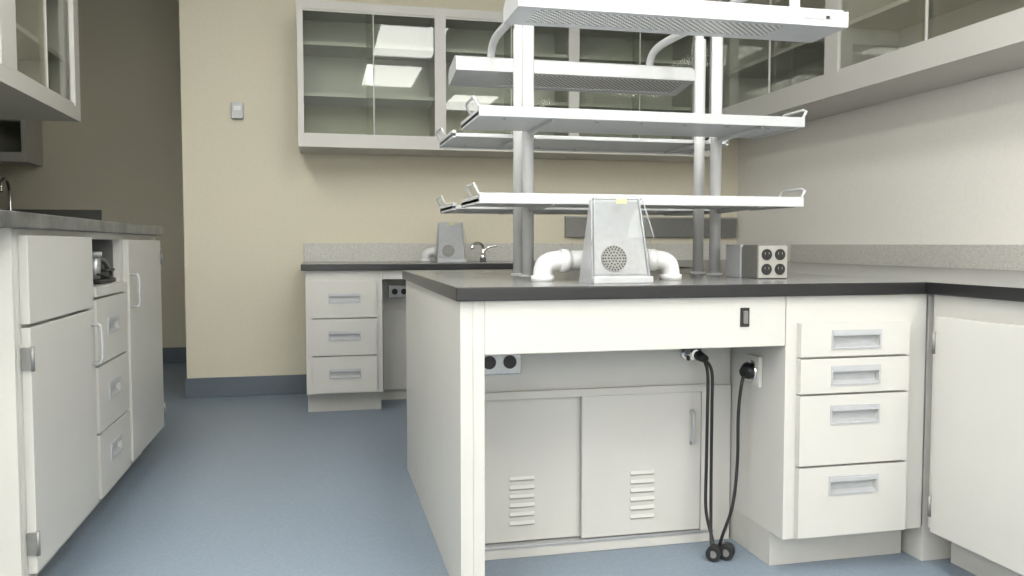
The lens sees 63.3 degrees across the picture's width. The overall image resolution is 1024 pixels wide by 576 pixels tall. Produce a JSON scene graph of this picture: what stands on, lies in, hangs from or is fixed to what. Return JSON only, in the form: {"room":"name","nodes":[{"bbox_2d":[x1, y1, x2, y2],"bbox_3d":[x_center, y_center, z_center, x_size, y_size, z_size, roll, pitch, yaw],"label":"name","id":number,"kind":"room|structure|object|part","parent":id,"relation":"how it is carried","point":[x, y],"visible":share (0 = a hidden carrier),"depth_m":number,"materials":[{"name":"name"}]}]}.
{"room":"laboratory","nodes":[
{"label":"laboratory","id":0,"kind":"room"},
{"bbox_2d":[0,0,185,347],"bbox_3d":[-3.368,-0.798,5.808,2.465,2.700,0.100,-1,3,-13],"label":"wall","id":1,"kind":"structure","parent":0,"point":[123,158],"depth_m":5.88,"materials":[{"name":"paint"}]},
{"bbox_2d":[0,119,42,165],"bbox_3d":[-3.817,-1.230,5.452,1.220,0.800,0.336,-1,3,-13],"label":"upper cabinet","id":2,"kind":"object","parent":1,"relation":"attached to","point":[20,140],"visible":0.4,"depth_m":5.62,"materials":[{"name":"metal"}]},
{"bbox_3d":[-3.782,-1.222,5.299,1.220,0.800,0.021,-1,3,-13],"label":"frame","id":3,"kind":"part","parent":2,"relation":"part of","materials":[{"name":"metal"}]},
{"bbox_2d":[163,347,186,362],"bbox_3d":[-2.533,0.488,6.012,0.753,0.110,0.012,-1,3,-13],"label":"baseboard","id":4,"kind":"structure","parent":1,"relation":"attached to","point":[174,354],"depth_m":6.03,"materials":[{"name":"plastic"}]},
{"bbox_2d":[179,0,737,377],"bbox_3d":[-0.149,-0.757,5.023,3.455,2.700,0.120,-1,3,-13],"label":"wall","id":5,"kind":"structure","parent":0,"point":[252,201],"depth_m":4.70,"materials":[{"name":"paint"}]},
{"bbox_2d":[231,102,243,118],"bbox_3d":[-1.527,-0.985,4.613,0.064,0.090,0.031,-1,3,-13],"label":"thermostat","id":6,"kind":"object","parent":5,"relation":"attached to","point":[236,107],"visible":1,"depth_m":4.60,"materials":[{"name":"white plastic"}]},
{"bbox_2d":[187,374,306,397],"bbox_3d":[-1.498,0.557,4.713,0.655,0.110,0.012,-1,3,-13],"label":"baseboard","id":7,"kind":"structure","parent":5,"relation":"attached to","point":[274,384],"depth_m":4.71,"materials":[{"name":"plastic"}]},
{"bbox_2d":[297,0,711,161],"bbox_3d":[0.004,-1.153,4.793,2.399,0.765,0.346,-1,3,-13],"label":"upper cabinet","id":8,"kind":"object","parent":5,"relation":"attached to","point":[373,79],"visible":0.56,"depth_m":4.75,"materials":[{"name":"metal"}]},
{"bbox_3d":[0.038,-1.152,4.646,2.339,0.660,0.018,-1,3,-13],"label":"sliding glass","id":9,"kind":"part","parent":8,"relation":"part of","materials":[{"name":"clear glass"}]},
{"bbox_2d":[304,243,736,261],"bbox_3d":[0.129,-0.203,5.039,2.700,0.137,0.022,-1,3,-13],"label":"backsplash","id":10,"kind":"structure","parent":5,"relation":"attached to","point":[313,252],"depth_m":4.87,"materials":[{"name":"grey stone"}]},
{"bbox_2d":[565,216,736,237],"bbox_3d":[0.881,-0.380,5.196,1.140,0.130,0.035,-1,3,-13],"label":"cable raceway","id":11,"kind":"object","parent":5,"relation":"attached to","point":[575,226],"visible":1,"depth_m":5.21,"materials":[{"name":"metal"}]},
{"bbox_2d":[37,362,976,575],"bbox_3d":[-0.672,0.811,1.892,5.920,0.100,9.100,-1,3,-13],"label":"floor","id":12,"kind":"structure","parent":0,"point":[256,485],"depth_m":2.66,"materials":[{"name":"plastic"}]},
{"bbox_2d":[1,209,101,219],"bbox_3d":[-3.597,0.024,5.408,1.580,1.100,0.640,-1,3,-13],"label":"bench","id":13,"kind":"object","parent":12,"relation":"on","point":[86,214],"visible":0.08,"depth_m":5.81,"materials":[{"name":"stone"}]},
{"bbox_2d":[0,177,12,210],"bbox_3d":[-3.311,-0.547,5.500,0.116,0.372,0.194,-1,3,-13],"label":"gooseneck faucet","id":14,"kind":"object","parent":13,"relation":"on","point":[10,203],"visible":0.54,"depth_m":5.54,"materials":[{"name":"silver metal"}]},
{"bbox_2d":[0,209,165,575],"bbox_3d":[-1.585,0.267,2.423,0.795,0.930,1.940,-1,3,-13],"label":"base cabinet","id":15,"kind":"object","parent":12,"relation":"on","point":[82,395],"visible":1,"depth_m":2.13,"materials":[{"name":"metal"}]},
{"bbox_3d":[-1.454,0.320,1.756,0.740,0.895,0.019,-1,3,-13],"label":"leg","id":16,"kind":"part","parent":15,"relation":"part of","materials":[{"name":"ceramic"}]},
{"bbox_3d":[-1.151,-0.032,2.116,0.020,0.200,0.540,-1,3,-13],"label":"drawer","id":17,"kind":"part","parent":15,"relation":"part of","materials":[{"name":"ceramic"}]},
{"bbox_3d":[-1.151,0.356,2.137,0.020,0.562,0.540,-1,3,-13],"label":"door","id":18,"kind":"part","parent":15,"relation":"part of","materials":[{"name":"metal"}]},
{"bbox_2d":[0,209,163,235],"bbox_3d":[-1.595,-0.179,2.397,0.775,0.035,1.940,-1,3,-13],"label":"countertop","id":19,"kind":"structure","parent":15,"relation":"on","point":[8,219],"depth_m":2.12,"materials":[{"name":"stone"}]},
{"bbox_3d":[-1.181,0.160,2.366,0.030,0.119,0.009,-1,3,-13],"label":"handle","id":20,"kind":"part","parent":15,"relation":"part of","materials":[{"name":"silver metal"}]},
{"bbox_2d":[92,252,115,283],"bbox_3d":[-1.319,-0.066,2.651,0.065,0.100,0.200,-1,3,-13],"label":"microscope","id":21,"kind":"object","parent":15,"relation":"in","point":[98,278],"visible":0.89,"depth_m":2.60,"materials":[{"name":"grey metal"}]},
{"bbox_3d":[-1.322,-0.078,2.671,0.017,0.043,0.138,0,3,-9],"label":"spout","id":22,"kind":"part","parent":21,"relation":"part of","materials":[{"name":"metal"}]},
{"bbox_3d":[-1.263,0.121,2.608,0.020,0.193,0.390,-1,3,-13],"label":"drawer","id":23,"kind":"part","parent":15,"relation":"part of","materials":[{"name":"metal"}]},
{"bbox_2d":[93,281,126,296],"bbox_3d":[-1.262,0.003,2.601,0.019,0.030,0.390,-1,3,-13],"label":"shelf","id":24,"kind":"object","parent":15,"relation":"attached to","point":[111,289],"depth_m":2.60,"materials":[{"name":"wood"}]},
{"bbox_3d":[-1.263,0.321,2.618,0.020,0.193,0.390,-1,3,-13],"label":"drawer","id":25,"kind":"part","parent":15,"relation":"part of","materials":[{"name":"metal"}]},
{"bbox_2d":[109,321,117,331],"bbox_3d":[-1.260,0.112,2.608,0.014,0.042,0.135,-1,3,-13],"label":"handle","id":26,"kind":"object","parent":15,"relation":"on","point":[113,325],"depth_m":2.64,"materials":[{"name":"silver metal"}]},
{"bbox_3d":[-1.263,0.518,2.629,0.020,0.188,0.390,-1,3,-13],"label":"drawer","id":27,"kind":"part","parent":15,"relation":"part of","materials":[{"name":"ceramic"}]},
{"bbox_2d":[111,384,119,395],"bbox_3d":[-1.260,0.312,2.618,0.014,0.042,0.135,-1,3,-13],"label":"handle","id":28,"kind":"object","parent":15,"relation":"on","point":[115,388],"depth_m":2.65,"materials":[{"name":"silver metal"}]},
{"bbox_2d":[112,444,120,455],"bbox_3d":[-1.260,0.502,2.628,0.014,0.042,0.135,-1,3,-13],"label":"handle","id":29,"kind":"object","parent":15,"relation":"on","point":[116,448],"depth_m":2.65,"materials":[{"name":"silver metal"}]},
{"bbox_3d":[-1.298,0.009,2.866,0.030,0.119,0.009,-1,3,-13],"label":"handle","id":30,"kind":"part","parent":15,"relation":"part of","materials":[{"name":"silver metal"}]},
{"bbox_3d":[-1.381,0.203,3.124,0.020,0.765,0.580,-1,3,-13],"label":"door","id":31,"kind":"part","parent":15,"relation":"part of","materials":[{"name":"ceramic"}]},
{"bbox_2d":[301,243,736,411],"bbox_3d":[0.200,0.177,4.750,2.710,0.865,0.655,-1,3,-13],"label":"workbench","id":32,"kind":"object","parent":12,"relation":"on","point":[356,359],"visible":0.43,"depth_m":4.24,"materials":[{"name":"metal"}]},
{"bbox_2d":[329,296,359,302],"bbox_3d":[-0.845,0.051,4.183,0.150,0.040,0.014,-1,3,-13],"label":"handle","id":33,"kind":"object","parent":32,"relation":"on","point":[332,299],"depth_m":4.19,"materials":[{"name":"silver metal"}]},
{"bbox_3d":[-0.845,0.437,4.206,0.320,0.183,0.020,-1,3,-13],"label":"drawer","id":34,"kind":"part","parent":32,"relation":"part of","materials":[{"name":"metal"}]},
{"bbox_3d":[-0.845,0.247,4.196,0.320,0.183,0.020,-1,3,-13],"label":"drawer","id":35,"kind":"part","parent":32,"relation":"part of","materials":[{"name":"ceramic"}]},
{"bbox_3d":[-0.845,0.056,4.186,0.320,0.185,0.020,-1,3,-13],"label":"drawer","id":36,"kind":"part","parent":32,"relation":"part of","materials":[{"name":"metal"}]},
{"bbox_2d":[330,371,359,377],"bbox_3d":[-0.845,0.432,4.203,0.150,0.040,0.014,-1,3,-13],"label":"handle","id":37,"kind":"object","parent":32,"relation":"on","point":[333,374],"depth_m":4.20,"materials":[{"name":"silver metal"}]},
{"bbox_2d":[330,334,359,339],"bbox_3d":[-0.845,0.242,4.193,0.150,0.040,0.014,-1,3,-13],"label":"handle","id":38,"kind":"object","parent":32,"relation":"on","point":[332,336],"depth_m":4.20,"materials":[{"name":"silver metal"}]},
{"bbox_3d":[-0.277,0.249,4.677,0.942,0.728,0.020,-1,3,-13],"label":"knee panel","id":39,"kind":"part","parent":32,"relation":"part of","materials":[{"name":"metal"}]},
{"bbox_3d":[-0.478,0.337,4.607,0.470,0.440,0.015,-1,3,-13],"label":"sliding door","id":40,"kind":"part","parent":32,"relation":"part of","materials":[{"name":"ceramic"}]},
{"bbox_2d":[388,285,405,297],"bbox_3d":[-0.620,0.019,4.559,0.120,0.070,0.026,-1,3,-13],"label":"electrical outlet box","id":41,"kind":"object","parent":32,"relation":"attached to","point":[394,291],"visible":0.77,"depth_m":4.55,"materials":[{"name":"metal"}]},
{"bbox_2d":[420,222,466,262],"bbox_3d":[-0.386,-0.253,4.608,0.237,0.223,0.216,-1,3,-13],"label":"extraction hood","id":42,"kind":"object","parent":32,"relation":"on","point":[450,246],"visible":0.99,"depth_m":4.56,"materials":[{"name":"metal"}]},
{"bbox_2d":[442,245,454,256],"bbox_3d":[-0.348,-0.204,4.542,0.068,0.067,0.019,-1,3,-13],"label":"grille","id":43,"kind":"object","parent":42,"relation":"attached to","point":[447,250],"depth_m":4.54,"materials":[{"name":"metal"}]},
{"bbox_3d":[-0.335,-0.257,4.557,0.143,0.187,0.044,-1,3,-13],"label":"panel","id":44,"kind":"part","parent":42,"relation":"part of","materials":[{"name":"grey metal"}]},
{"bbox_3d":[-0.335,-0.252,4.557,0.162,0.221,0.057,-1,3,-13],"label":"frame","id":45,"kind":"part","parent":42,"relation":"part of","materials":[{"name":"grey metal"}]},
{"bbox_2d":[437,259,466,262],"bbox_3d":[-0.329,-0.149,4.534,0.160,0.018,0.026,-1,3,-13],"label":"tray","id":46,"kind":"object","parent":42,"relation":"on","point":[438,260],"depth_m":4.52,"materials":[{"name":"white plastic"}]},
{"bbox_2d":[470,241,496,261],"bbox_3d":[-0.170,-0.207,4.726,0.177,0.115,0.055,-2,4,-35],"label":"faucet","id":47,"kind":"object","parent":32,"relation":"on","point":[483,249],"visible":1,"depth_m":4.73,"materials":[{"name":"silver metal"}]},
{"bbox_3d":[-0.194,-0.226,4.702,0.021,0.075,0.115,2,4,38],"label":"spout","id":48,"kind":"part","parent":47,"relation":"part of","materials":[{"name":"silver metal"}]},
{"bbox_3d":[-0.129,-0.227,4.747,0.085,0.044,0.016,-1,3,-13],"label":"lever","id":49,"kind":"part","parent":47,"relation":"part of","materials":[{"name":"silver metal"}]},
{"bbox_2d":[301,260,725,270],"bbox_3d":[0.203,-0.134,4.721,2.710,0.032,0.630,-1,3,-13],"label":"countertop","id":50,"kind":"structure","parent":32,"relation":"on","point":[344,265],"depth_m":4.28,"materials":[{"name":"grey stone"}]},
{"bbox_2d":[402,268,925,575],"bbox_3d":[0.336,0.338,2.692,1.250,0.760,1.288,-1,3,-13],"label":"workbench","id":51,"kind":"object","parent":12,"relation":"on","point":[597,443],"visible":0.97,"depth_m":2.29,"materials":[{"name":"white metal"}]},
{"bbox_3d":[-0.246,0.361,2.557,0.030,0.728,1.250,-1,3,-13],"label":"panel","id":52,"kind":"part","parent":51,"relation":"part of","materials":[{"name":"metal"}]},
{"bbox_3d":[-0.083,0.392,1.980,0.028,0.728,0.050,-1,3,-13],"label":"corner leg","id":53,"kind":"part","parent":51,"relation":"part of","materials":[{"name":"metal"}]},
{"bbox_2d":[485,354,520,374],"bbox_3d":[-0.036,0.198,2.229,0.120,0.068,0.033,-1,3,-13],"label":"electrical outlet box","id":54,"kind":"object","parent":51,"relation":"attached to","point":[502,364],"visible":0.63,"depth_m":2.22,"materials":[{"name":"metal"}]},
{"bbox_2d":[485,356,495,368],"bbox_3d":[-0.060,0.199,2.209,0.036,0.036,0.005,-1,3,-13],"label":"outlet","id":55,"kind":"object","parent":54,"relation":"attached to","point":[490,361],"depth_m":2.21,"materials":[{"name":"black plastic"}]},
{"bbox_2d":[503,355,516,368],"bbox_3d":[-0.006,0.198,2.221,0.036,0.036,0.005,-1,3,-13],"label":"outlet","id":56,"kind":"object","parent":54,"relation":"attached to","point":[509,361],"depth_m":2.22,"materials":[{"name":"black plastic"}]},
{"bbox_3d":[0.025,0.501,2.298,0.370,0.400,0.014,-1,3,-13],"label":"sliding door","id":57,"kind":"part","parent":51,"relation":"part of","materials":[{"name":"metal"}]},
{"bbox_3d":[0.212,0.723,2.341,0.753,0.028,0.040,-1,3,-13],"label":"knee sill","id":58,"kind":"part","parent":51,"relation":"part of","materials":[{"name":"ceramic"}]},
{"bbox_2d":[531,197,681,283],"bbox_3d":[0.280,-0.126,2.199,0.432,0.223,0.216,-1,3,-13],"label":"extraction hood","id":59,"kind":"object","parent":51,"relation":"on","point":[615,251],"visible":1,"depth_m":2.14,"materials":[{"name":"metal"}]},
{"bbox_2d":[601,245,626,271],"bbox_3d":[0.261,-0.075,2.120,0.068,0.067,0.019,-1,3,-13],"label":"grille","id":60,"kind":"object","parent":59,"relation":"attached to","point":[613,257],"depth_m":2.12,"materials":[{"name":"metal"}]},
{"bbox_3d":[0.274,-0.129,2.136,0.143,0.187,0.044,-1,3,-13],"label":"panel","id":61,"kind":"part","parent":59,"relation":"part of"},
{"bbox_3d":[0.274,-0.123,2.135,0.162,0.221,0.057,-1,3,-13],"label":"frame","id":62,"kind":"part","parent":59,"relation":"part of","materials":[{"name":"white plastic"}]},
{"bbox_2d":[591,276,652,283],"bbox_3d":[0.281,-0.021,2.112,0.160,0.018,0.026,-1,3,-13],"label":"tray","id":63,"kind":"object","parent":59,"relation":"on","point":[594,279],"depth_m":2.10,"materials":[{"name":"white plastic"}]},
{"bbox_3d":[0.237,0.146,2.318,0.807,0.273,0.020,-1,3,-13],"label":"knee panel","id":64,"kind":"part","parent":51,"relation":"part of","materials":[{"name":"metal"}]},
{"bbox_2d":[436,0,807,276],"bbox_3d":[0.290,-0.461,2.612,0.968,0.844,1.027,-1,3,-13],"label":"shelf rack","id":65,"kind":"object","parent":51,"relation":"on","point":[525,120],"visible":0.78,"depth_m":2.50,"materials":[{"name":"white metal"}]},
{"bbox_3d":[-0.237,-0.514,2.793,0.023,0.042,0.132,-1,3,-13],"label":"guard shelf","id":66,"kind":"part","parent":65,"relation":"part of","materials":[{"name":"white metal"}]},
{"bbox_3d":[-0.237,-0.290,2.805,0.023,0.042,0.132,-1,3,-13],"label":"guard shelf","id":67,"kind":"part","parent":65,"relation":"part of","materials":[{"name":"white metal"}]},
{"bbox_3d":[-0.103,-0.484,2.214,0.023,0.042,0.132,-1,3,-13],"label":"guard shelf","id":68,"kind":"part","parent":65,"relation":"part of","materials":[{"name":"white metal"}]},
{"bbox_3d":[-0.103,-0.259,2.226,0.023,0.042,0.132,-1,3,-13],"label":"guard shelf","id":69,"kind":"part","parent":65,"relation":"part of","materials":[{"name":"white metal"}]},
{"bbox_3d":[-0.028,-0.840,2.806,0.028,0.106,0.467,-1,3,-13],"label":"lamp arm","id":70,"kind":"part","parent":65,"relation":"part of","materials":[{"name":"white metal"}]},
{"bbox_3d":[0.021,-0.424,2.614,0.035,0.770,0.035,-1,3,-13],"label":"post","id":71,"kind":"part","parent":65,"relation":"part of","materials":[{"name":"white metal"}]},
{"bbox_3d":[0.048,-0.418,2.497,0.035,0.770,0.035,-1,3,-13],"label":"post","id":72,"kind":"part","parent":65,"relation":"part of","materials":[{"name":"white metal"}]},
{"bbox_2d":[448,55,694,95],"bbox_3d":[0.226,-0.790,3.096,0.906,0.080,0.185,-1,3,-13],"label":"light","id":73,"kind":"object","parent":65,"relation":"attached to","point":[464,71],"visible":0.91,"depth_m":3.06,"materials":[{"name":"white metal"}]},
{"bbox_2d":[448,55,693,82],"bbox_3d":[0.223,-0.794,3.097,0.900,0.055,0.180,-1,-5,-13],"label":"hood","id":74,"kind":"object","parent":73,"relation":"attached to","point":[463,69],"depth_m":3.02,"materials":[{"name":"metal"}]},
{"bbox_3d":[0.239,-0.271,2.843,0.940,0.028,0.292,-1,3,-13],"label":"shelf","id":75,"kind":"part","parent":65,"relation":"part of","materials":[{"name":"white metal"}]},
{"bbox_3d":[0.239,-0.495,2.831,0.940,0.028,0.292,-1,3,-13],"label":"shelf","id":76,"kind":"part","parent":65,"relation":"part of","materials":[{"name":"white metal"}]},
{"bbox_3d":[0.341,-0.247,2.403,0.940,0.028,0.292,-1,3,-13],"label":"shelf","id":77,"kind":"part","parent":65,"relation":"part of","materials":[{"name":"white metal"}]},
{"bbox_3d":[0.341,-0.472,2.391,0.940,0.028,0.292,-1,3,-13],"label":"shelf","id":78,"kind":"part","parent":65,"relation":"part of","materials":[{"name":"white metal"}]},
{"bbox_3d":[0.571,-0.848,2.944,0.028,0.106,0.467,-1,3,-13],"label":"lamp arm","id":79,"kind":"part","parent":65,"relation":"part of","materials":[{"name":"white metal"}]},
{"bbox_2d":[503,0,848,42],"bbox_3d":[0.422,-0.693,2.116,0.874,0.049,0.166,-1,3,-13],"label":"light","id":80,"kind":"object","parent":65,"relation":"attached to","point":[679,17],"visible":1,"depth_m":2.08,"materials":[{"name":"white metal"}]},
{"bbox_2d":[503,0,846,25],"bbox_3d":[0.419,-0.695,2.116,0.868,0.045,0.164,-1,3,-13],"label":"hood","id":81,"kind":"object","parent":80,"relation":"attached to","point":[515,12],"depth_m":2.06,"materials":[{"name":"metal"}]},
{"bbox_3d":[0.621,-0.431,2.752,0.035,0.770,0.035,-1,3,-13],"label":"post","id":82,"kind":"part","parent":65,"relation":"part of","materials":[{"name":"white metal"}]},
{"bbox_3d":[0.648,-0.425,2.635,0.035,0.770,0.035,-1,3,-13],"label":"post","id":83,"kind":"part","parent":65,"relation":"part of","materials":[{"name":"white metal"}]},
{"bbox_3d":[0.697,-0.799,2.401,0.028,0.145,0.467,-1,3,-13],"label":"lamp arm","id":84,"kind":"part","parent":65,"relation":"part of","materials":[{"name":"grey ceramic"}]},
{"bbox_3d":[0.817,-0.270,2.438,0.023,0.042,0.133,-1,3,-13],"label":"guard shelf","id":85,"kind":"part","parent":65,"relation":"part of","materials":[{"name":"white metal"}]},
{"bbox_3d":[0.817,-0.495,2.426,0.023,0.042,0.133,-1,3,-13],"label":"guard shelf","id":86,"kind":"part","parent":65,"relation":"part of","materials":[{"name":"white metal"}]},
{"bbox_3d":[0.367,0.498,2.356,0.358,0.400,0.014,-1,3,-13],"label":"sliding door","id":87,"kind":"part","parent":51,"relation":"part of","materials":[{"name":"metal"}]},
{"bbox_2d":[402,268,925,301],"bbox_3d":[0.336,-0.025,2.672,1.250,0.032,1.288,-1,3,-13],"label":"countertop","id":88,"kind":"structure","parent":51,"relation":"on","point":[457,285],"depth_m":2.11,"materials":[{"name":"grey stone"}]},
{"bbox_2d":[680,348,701,360],"bbox_3d":[0.508,0.181,2.345,0.052,0.052,0.051,-1,3,-13],"label":"electrical outlet","id":89,"kind":"object","parent":51,"relation":"attached to","point":[687,354],"visible":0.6,"depth_m":2.33,"materials":[{"name":"silver metal"}]},
{"bbox_3d":[0.509,0.183,2.340,0.026,0.029,0.042,-1,3,-13],"label":"stem","id":90,"kind":"part","parent":89,"relation":"part of","materials":[{"name":"silver metal"}]},
{"bbox_3d":[0.509,0.178,2.340,0.044,0.020,0.020,-1,3,-13],"label":"knob","id":91,"kind":"part","parent":89,"relation":"part of","materials":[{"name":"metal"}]},
{"bbox_3d":[0.516,0.398,2.368,0.010,0.105,0.022,-1,3,-13],"label":"sliding handle","id":92,"kind":"part","parent":51,"relation":"part of","materials":[{"name":"silver metal"}]},
{"bbox_2d":[740,308,749,326],"bbox_3d":[0.586,0.074,2.090,0.024,0.048,0.004,-1,3,-13],"label":"switch","id":93,"kind":"object","parent":51,"relation":"attached to","point":[744,312],"depth_m":2.09,"materials":[{"name":"plastic"}]},
{"bbox_2d":[726,245,786,278],"bbox_3d":[0.726,-0.080,2.467,0.094,0.098,0.198,-1,3,-13],"label":"outlet box","id":94,"kind":"object","parent":51,"relation":"on","point":[742,261],"visible":1,"depth_m":2.38,"materials":[{"name":"metal"}]},
{"bbox_2d":[761,264,771,274],"bbox_3d":[0.727,-0.053,2.370,0.032,0.032,0.004,-1,3,-13],"label":"outlet","id":95,"kind":"object","parent":94,"relation":"attached to","point":[766,269],"depth_m":2.37,"materials":[{"name":"black plastic"}]},
{"bbox_2d":[762,249,771,259],"bbox_3d":[0.727,-0.095,2.368,0.032,0.032,0.004,-1,3,-13],"label":"outlet","id":96,"kind":"object","parent":94,"relation":"attached to","point":[766,253],"depth_m":2.37,"materials":[{"name":"black plastic"}]},
{"bbox_3d":[0.747,-0.075,2.376,0.090,0.092,0.004,-1,3,-13],"label":"plate","id":97,"kind":"part","parent":94,"relation":"part of","materials":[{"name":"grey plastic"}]},
{"bbox_2d":[775,249,784,259],"bbox_3d":[0.768,-0.096,2.377,0.032,0.032,0.004,-1,3,-13],"label":"outlet","id":98,"kind":"object","parent":94,"relation":"attached to","point":[779,253],"depth_m":2.37,"materials":[{"name":"black plastic"}]},
{"bbox_2d":[775,264,784,274],"bbox_3d":[0.768,-0.054,2.379,0.032,0.032,0.004,-1,3,-13],"label":"outlet","id":99,"kind":"object","parent":94,"relation":"attached to","point":[779,268],"depth_m":2.38,"materials":[{"name":"black plastic"}]},
{"bbox_2d":[695,351,721,561],"bbox_3d":[0.541,0.458,2.284,0.051,0.561,0.129,-1,3,-13],"label":"power cord","id":100,"kind":"object","parent":12,"relation":"on","point":[713,553],"visible":1,"depth_m":2.30,"materials":[{"name":"black plastic"}]},
{"bbox_3d":[0.549,0.460,2.292,0.027,0.536,0.082,-1,3,-13],"label":"cord","id":101,"kind":"part","parent":100,"relation":"part of","materials":[{"name":"black plastic"}]},
{"bbox_2d":[729,294,926,565],"bbox_3d":[0.837,0.367,2.462,0.415,0.727,0.624,-1,3,-13],"label":"base cabinet","id":102,"kind":"object","parent":12,"relation":"on","point":[831,452],"visible":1,"depth_m":2.17,"materials":[{"name":"metal"}]},
{"bbox_2d":[745,354,762,387],"bbox_3d":[0.657,0.226,2.265,0.020,0.084,0.072,-1,3,-13],"label":"electrical outlet box","id":103,"kind":"object","parent":102,"relation":"attached to","point":[756,361],"visible":0.85,"depth_m":2.24,"materials":[{"name":"metal"}]},
{"bbox_2d":[718,362,752,560],"bbox_3d":[0.609,0.471,2.261,0.100,0.538,0.054,-1,3,-13],"label":"power cord","id":104,"kind":"object","parent":103,"relation":"attached to","point":[746,370],"visible":0.94,"depth_m":2.25,"materials":[{"name":"black plastic"}]},
{"bbox_3d":[0.600,0.474,2.263,0.073,0.496,0.021,0,3,8],"label":"cord","id":105,"kind":"part","parent":104,"relation":"part of","materials":[{"name":"black plastic"}]},
{"bbox_2d":[746,360,757,381],"bbox_3d":[0.652,0.226,2.264,0.010,0.060,0.060,-1,3,-13],"label":"outlet","id":106,"kind":"object","parent":103,"relation":"attached to","point":[754,363],"depth_m":2.24,"materials":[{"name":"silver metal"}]},
{"bbox_3d":[0.888,0.553,2.177,0.318,0.182,0.020,-1,3,-13],"label":"drawer","id":107,"kind":"part","parent":102,"relation":"part of","materials":[{"name":"ceramic"}]},
{"bbox_3d":[0.888,0.365,2.167,0.318,0.181,0.020,-1,3,-13],"label":"drawer","id":108,"kind":"part","parent":102,"relation":"part of","materials":[{"name":"metal"}]},
{"bbox_3d":[0.888,0.225,2.160,0.318,0.089,0.020,-1,3,-13],"label":"drawer","id":109,"kind":"part","parent":102,"relation":"part of","materials":[{"name":"metal"}]},
{"bbox_2d":[831,479,875,492],"bbox_3d":[0.889,0.511,2.172,0.135,0.040,0.014,-1,3,-13],"label":"handle","id":110,"kind":"object","parent":102,"relation":"on","point":[837,485],"depth_m":2.17,"materials":[{"name":"silver metal"}]},
{"bbox_3d":[0.888,0.131,2.155,0.318,0.086,0.020,-1,3,-13],"label":"drawer","id":111,"kind":"part","parent":102,"relation":"part of","materials":[{"name":"metal"}]},
{"bbox_2d":[832,409,876,422],"bbox_3d":[0.889,0.326,2.162,0.135,0.040,0.014,-1,3,-13],"label":"handle","id":112,"kind":"object","parent":102,"relation":"on","point":[838,415],"depth_m":2.16,"materials":[{"name":"silver metal"}]},
{"bbox_2d":[833,370,877,382],"bbox_3d":[0.889,0.224,2.157,0.135,0.040,0.014,-1,3,-13],"label":"handle","id":113,"kind":"object","parent":102,"relation":"on","point":[839,376],"depth_m":2.16,"materials":[{"name":"silver metal"}]},
{"bbox_2d":[834,335,878,346],"bbox_3d":[0.889,0.131,2.152,0.135,0.040,0.014,-1,3,-13],"label":"handle","id":114,"kind":"object","parent":102,"relation":"on","point":[839,340],"depth_m":2.16,"materials":[{"name":"silver metal"}]},
{"bbox_2d":[678,244,1023,575],"bbox_3d":[1.659,0.323,2.050,1.082,0.858,5.240,-1,3,-13],"label":"base cabinet","id":115,"kind":"object","parent":12,"relation":"on","point":[972,497],"visible":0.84,"depth_m":2.10,"materials":[{"name":"metal"}]},
{"bbox_2d":[678,262,1023,301],"bbox_3d":[1.658,0.009,2.033,1.035,0.032,5.240,-1,3,-13],"label":"countertop","id":116,"kind":"structure","parent":115,"relation":"on","point":[1005,285],"depth_m":2.56,"materials":[{"name":"grey stone"}]},
{"bbox_3d":[1.176,0.373,1.915,0.020,0.572,0.550,-1,3,-13],"label":"door","id":117,"kind":"part","parent":115,"relation":"part of","materials":[{"name":"metal"}]},
{"bbox_2d":[737,67,1023,261],"bbox_3d":[2.343,-0.580,1.693,0.100,2.700,7.500,-1,3,-13],"label":"wall","id":118,"kind":"structure","parent":0,"point":[942,166],"depth_m":3.83,"materials":[{"name":"paint"}]},
{"bbox_2d":[715,0,1023,121],"bbox_3d":[1.874,-1.273,2.673,0.346,0.920,4.600,-1,3,-13],"label":"upper cabinet","id":119,"kind":"object","parent":118,"relation":"attached to","point":[889,50],"visible":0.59,"depth_m":3.72,"materials":[{"name":"metal"}]},
{"bbox_2d":[790,244,1023,270],"bbox_3d":[2.175,-0.047,2.150,0.022,0.130,5.240,-1,3,-13],"label":"backsplash","id":120,"kind":"structure","parent":118,"relation":"attached to","point":[997,257],"depth_m":3.70,"materials":[{"name":"grey stone"}]},
{"bbox_3d":[-1.942,-0.775,5.378,0.120,2.700,1.380,-1,3,-13],"label":"wall","id":121,"kind":"structure","parent":0,"visible":0},
{"bbox_2d":[184,377,186,397],"bbox_3d":[-1.992,0.522,5.368,0.012,0.110,1.512,-1,3,-13],"label":"baseboard","id":122,"kind":"structure","parent":121,"relation":"attached to","point":[185,379],"depth_m":4.63,"materials":[{"name":"plastic"}]},
{"bbox_3d":[-1.605,-0.514,0.434,0.100,2.700,6.620,-1,3,-13],"label":"wall","id":123,"kind":"structure","parent":0,"visible":0},
{"bbox_2d":[0,0,80,121],"bbox_3d":[-1.821,-1.098,2.399,0.356,0.840,2.640,-1,3,-13],"label":"upper cabinet","id":124,"kind":"object","parent":123,"relation":"attached to","point":[40,72],"visible":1,"depth_m":3.63,"materials":[{"name":"metal"}]}
]}

